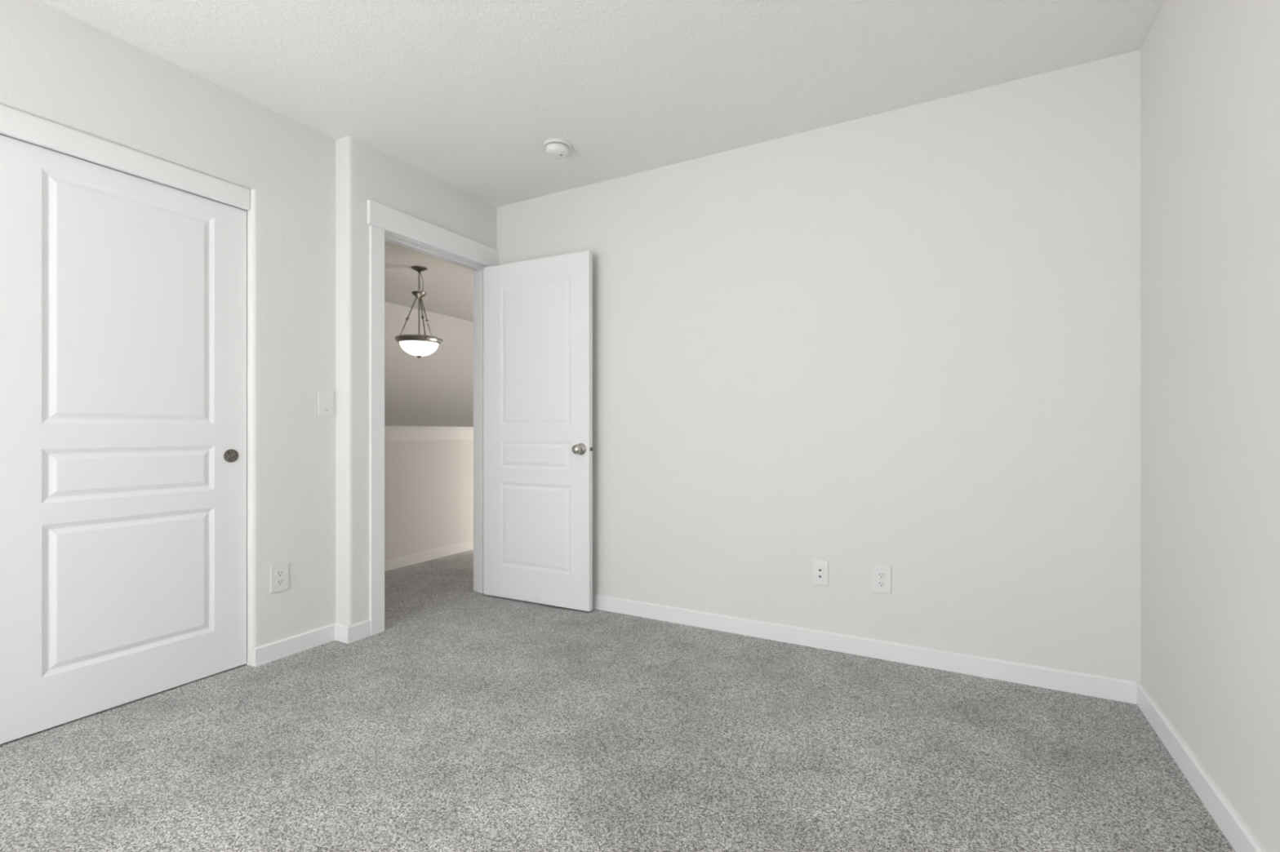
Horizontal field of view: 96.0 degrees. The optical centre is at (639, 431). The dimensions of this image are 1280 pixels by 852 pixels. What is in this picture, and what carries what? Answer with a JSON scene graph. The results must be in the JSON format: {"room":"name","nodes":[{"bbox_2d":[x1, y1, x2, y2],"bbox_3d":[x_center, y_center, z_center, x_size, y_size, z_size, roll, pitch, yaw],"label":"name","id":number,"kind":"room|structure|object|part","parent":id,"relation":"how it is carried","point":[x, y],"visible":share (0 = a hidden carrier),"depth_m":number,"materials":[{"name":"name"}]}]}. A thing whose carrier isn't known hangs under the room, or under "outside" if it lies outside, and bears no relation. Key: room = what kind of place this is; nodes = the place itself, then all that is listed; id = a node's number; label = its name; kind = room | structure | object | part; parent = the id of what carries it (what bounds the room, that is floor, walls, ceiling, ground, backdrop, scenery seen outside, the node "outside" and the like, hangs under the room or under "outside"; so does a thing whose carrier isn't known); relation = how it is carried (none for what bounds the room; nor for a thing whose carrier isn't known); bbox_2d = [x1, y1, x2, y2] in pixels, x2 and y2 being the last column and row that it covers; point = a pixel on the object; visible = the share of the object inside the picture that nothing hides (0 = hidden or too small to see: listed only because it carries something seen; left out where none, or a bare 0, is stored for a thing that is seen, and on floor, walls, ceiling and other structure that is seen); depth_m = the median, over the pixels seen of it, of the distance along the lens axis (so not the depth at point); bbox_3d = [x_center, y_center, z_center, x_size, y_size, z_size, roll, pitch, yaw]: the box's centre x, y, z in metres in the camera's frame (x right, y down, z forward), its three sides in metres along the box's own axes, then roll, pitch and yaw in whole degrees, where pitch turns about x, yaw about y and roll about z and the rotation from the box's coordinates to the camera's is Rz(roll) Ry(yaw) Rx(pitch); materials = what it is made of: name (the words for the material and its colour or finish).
{"room":"empty bedroom","nodes":[
{"label":"empty bedroom","id":0,"kind":"room"},
{"bbox_2d":[0,133,238,208],"bbox_3d":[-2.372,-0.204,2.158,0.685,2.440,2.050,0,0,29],"label":"door track","id":1,"kind":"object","parent":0,"point":[0,134],"depth_m":2.63,"materials":[{"name":"white paint"}]},
{"bbox_2d":[0,0,496,666],"bbox_3d":[-2.109,-0.204,1.701,0.215,2.440,4.600,0,0,29],"label":"wall","id":2,"kind":"structure","parent":0,"point":[308,228],"depth_m":2.60,"materials":[{"name":"white paint"}]},
{"bbox_2d":[0,134,246,744],"bbox_3d":[-1.906,0.026,2.175,0.039,1.966,0.767,0,0,29],"label":"door","id":3,"kind":"structure","parent":2,"relation":"in","point":[123,295],"depth_m":2.10,"materials":[{"name":"white paint"}]},
{"bbox_3d":[-1.736,0.104,2.449,0.005,0.056,0.056,0,0,29],"label":"finger pull","id":4,"kind":"part","parent":3,"relation":"part of","materials":[{"name":"silver metal"}]},
{"bbox_2d":[225,450,237,461],"bbox_3d":[-1.737,0.104,2.450,0.002,0.045,0.045,0,0,29],"label":"door knob","id":5,"kind":"object","parent":3,"relation":"on","point":[230,455],"depth_m":2.45,"materials":[{"name":"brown metal"}]},
{"bbox_2d":[0,104,249,210],"bbox_3d":[-2.061,-1.002,1.829,0.020,0.088,1.526,0,0,29],"label":"trim","id":6,"kind":"structure","parent":2,"relation":"attached to","point":[15,123],"depth_m":2.09,"materials":[{"name":"white paint"}]},
{"bbox_2d":[270,562,288,593],"bbox_3d":[-1.614,0.656,2.582,0.008,0.121,0.079,0,0,29],"label":"wall outlet","id":7,"kind":"object","parent":2,"relation":"attached to","point":[279,574],"visible":1,"depth_m":2.58,"materials":[{"name":"white plastic"}]},
{"bbox_2d":[275,578,284,586],"bbox_3d":[-1.612,0.676,2.581,0.002,0.028,0.034,0,0,29],"label":"receptacle","id":8,"kind":"object","parent":7,"relation":"attached to","point":[279,582],"depth_m":2.58,"materials":[{"name":"grey plastic"}]},
{"bbox_2d":[275,569,284,577],"bbox_3d":[-1.612,0.637,2.581,0.002,0.028,0.034,0,0,29],"label":"receptacle","id":9,"kind":"object","parent":7,"relation":"attached to","point":[279,573],"depth_m":2.58,"materials":[{"name":"grey plastic"}]},
{"bbox_2d":[253,619,370,666],"bbox_3d":[-1.503,0.976,2.676,0.113,0.080,0.484,0,0,29],"label":"baseboard","id":10,"kind":"structure","parent":2,"relation":"attached to","point":[272,651],"depth_m":2.70,"materials":[{"name":"white paint"}]},
{"bbox_2d":[318,391,333,416],"bbox_3d":[-1.510,-0.134,2.773,0.009,0.119,0.076,0,0,29],"label":"light switch","id":11,"kind":"object","parent":2,"relation":"attached to","point":[326,398],"visible":1,"depth_m":2.77,"materials":[{"name":"white plastic"}]},
{"bbox_2d":[367,200,498,635],"bbox_3d":[-1.180,-0.065,3.298,0.159,2.162,0.943,0,0,29],"label":"door frame","id":12,"kind":"structure","parent":2,"relation":"attached to","point":[381,218],"depth_m":2.94,"materials":[{"name":"white paint"}]},
{"bbox_2d":[484,250,592,611],"bbox_3d":[-0.613,-0.002,3.389,0.769,2.012,0.155,0,0,27],"label":"door","id":13,"kind":"structure","parent":12,"relation":"attached to","point":[538,313],"depth_m":3.36,"materials":[{"name":"white paint"}]},
{"bbox_3d":[-0.349,0.100,3.196,0.054,0.054,0.046,0,0,27],"label":"knob","id":14,"kind":"part","parent":13,"relation":"part of","materials":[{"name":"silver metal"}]},
{"bbox_2d":[384,440,473,559],"bbox_3d":[-1.121,0.499,5.663,0.110,1.035,5.300,0,0,29],"label":"wall","id":15,"kind":"structure","parent":0,"point":[428,485],"depth_m":4.54,"materials":[{"name":"white paint"}]},
{"bbox_2d":[384,426,473,441],"bbox_3d":[-1.114,0.017,5.676,0.161,0.111,5.250,0,0,29],"label":"cap rail","id":16,"kind":"object","parent":15,"relation":"attached to","point":[391,433],"depth_m":4.51,"materials":[{"name":"white paint"}]},
{"bbox_2d":[384,539,473,571],"bbox_3d":[-1.060,0.976,5.646,0.013,0.080,5.250,0,0,29],"label":"baseboard","id":17,"kind":"structure","parent":15,"relation":"attached to","point":[424,556],"depth_m":4.52,"materials":[{"name":"white paint"}]},
{"bbox_2d":[384,302,473,426],"bbox_3d":[-2.852,0.596,6.380,0.120,4.040,5.900,0,0,29],"label":"wall","id":18,"kind":"structure","parent":0,"point":[436,388],"depth_m":6.87,"materials":[{"name":"white paint"}]},
{"bbox_2d":[37,0,1164,321],"bbox_3d":[-0.895,-1.484,3.465,6.350,0.120,9.140,0,0,29],"label":"ceiling","id":19,"kind":"structure","parent":0,"point":[468,95],"depth_m":2.24,"materials":[{"name":"white paint"}]},
{"bbox_2d":[394,266,443,358],"bbox_3d":[-1.927,-1.030,5.029,0.396,0.787,0.396,0,0,29],"label":"pendant light","id":20,"kind":"object","parent":19,"relation":"hanging from","point":[419,345],"visible":1,"depth_m":4.95,"materials":[{"name":"white glass"}]},
{"bbox_3d":[-2.021,-0.985,5.016,0.156,0.367,0.010,0,0,-8],"label":"rod","id":21,"kind":"part","parent":20,"relation":"part of","materials":[{"name":"silver metal"}]},
{"bbox_3d":[-1.927,-0.722,5.029,0.326,0.136,0.326,0,0,29],"label":"lamp shade","id":22,"kind":"part","parent":20,"relation":"part of","materials":[{"name":"white glass"}]},
{"bbox_3d":[-1.927,-0.910,5.029,0.010,0.498,0.010,0,0,29],"label":"stem","id":23,"kind":"part","parent":20,"relation":"part of","materials":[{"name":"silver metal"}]},
{"bbox_3d":[-1.868,-0.985,4.954,0.010,0.367,0.155,0,0,-38],"label":"rod","id":24,"kind":"part","parent":20,"relation":"part of","materials":[{"name":"silver metal"}]},
{"bbox_3d":[-1.891,-0.985,5.117,0.010,0.367,0.155,0,0,22],"label":"rod","id":25,"kind":"part","parent":20,"relation":"part of","materials":[{"name":"silver metal"}]},
{"bbox_2d":[542,138,571,159],"bbox_3d":[-0.412,-1.397,2.869,0.138,0.054,0.138,0,0,29],"label":"smoke detector","id":26,"kind":"object","parent":19,"relation":"attached to","point":[555,148],"visible":1,"depth_m":2.83,"materials":[{"name":"white plastic"}]},
{"bbox_2d":[0,549,1235,851],"bbox_3d":[-0.076,1.076,3.018,4.482,0.120,9.140,0,0,29],"label":"floor","id":27,"kind":"structure","parent":0,"point":[475,722],"depth_m":1.82,"materials":[{"name":"grey carpet"}]},
{"bbox_2d":[496,49,1140,682],"bbox_3d":[0.559,-0.204,2.933,3.286,2.440,0.120,0,0,29],"label":"wall","id":28,"kind":"structure","parent":0,"point":[906,340],"depth_m":2.56,"materials":[{"name":"white paint"}]},
{"bbox_2d":[812,559,828,586],"bbox_3d":[0.845,0.661,2.702,0.072,0.118,0.010,0,0,29],"label":"jack plate","id":29,"kind":"object","parent":28,"relation":"attached to","point":[820,567],"visible":1,"depth_m":2.70,"materials":[{"name":"white plastic"}]},
{"bbox_2d":[592,594,1137,704],"bbox_3d":[0.469,0.976,2.906,3.152,0.080,0.013,0,0,29],"label":"baseboard","id":30,"kind":"structure","parent":28,"relation":"attached to","point":[1081,683],"depth_m":2.54,"materials":[{"name":"white paint"}]},
{"bbox_2d":[871,564,891,594],"bbox_3d":[1.079,0.663,2.576,0.079,0.121,0.008,0,0,29],"label":"wall outlet","id":31,"kind":"object","parent":28,"relation":"attached to","point":[881,575],"visible":1,"depth_m":2.57,"materials":[{"name":"white plastic"}]},
{"bbox_2d":[877,580,885,587],"bbox_3d":[1.078,0.682,2.573,0.034,0.028,0.002,0,0,29],"label":"receptacle","id":32,"kind":"object","parent":31,"relation":"attached to","point":[881,584],"depth_m":2.57,"materials":[{"name":"grey plastic"}]},
{"bbox_2d":[877,572,885,578],"bbox_3d":[1.078,0.643,2.573,0.034,0.028,0.002,0,0,29],"label":"receptacle","id":33,"kind":"object","parent":31,"relation":"attached to","point":[880,575],"depth_m":2.57,"materials":[{"name":"grey plastic"}]},
{"bbox_2d":[1140,0,1279,851],"bbox_3d":[0.783,-0.204,0.041,0.120,2.440,4.740,0,0,29],"label":"wall","id":34,"kind":"structure","parent":0,"point":[1210,69],"depth_m":1.53,"materials":[{"name":"white paint"}]},
{"bbox_2d":[1137,681,1266,851],"bbox_3d":[0.759,0.976,0.135,0.013,0.080,4.599,0,0,29],"label":"baseboard","id":35,"kind":"structure","parent":34,"relation":"attached to","point":[1241,838],"depth_m":1.60,"materials":[{"name":"white paint"}]}
]}

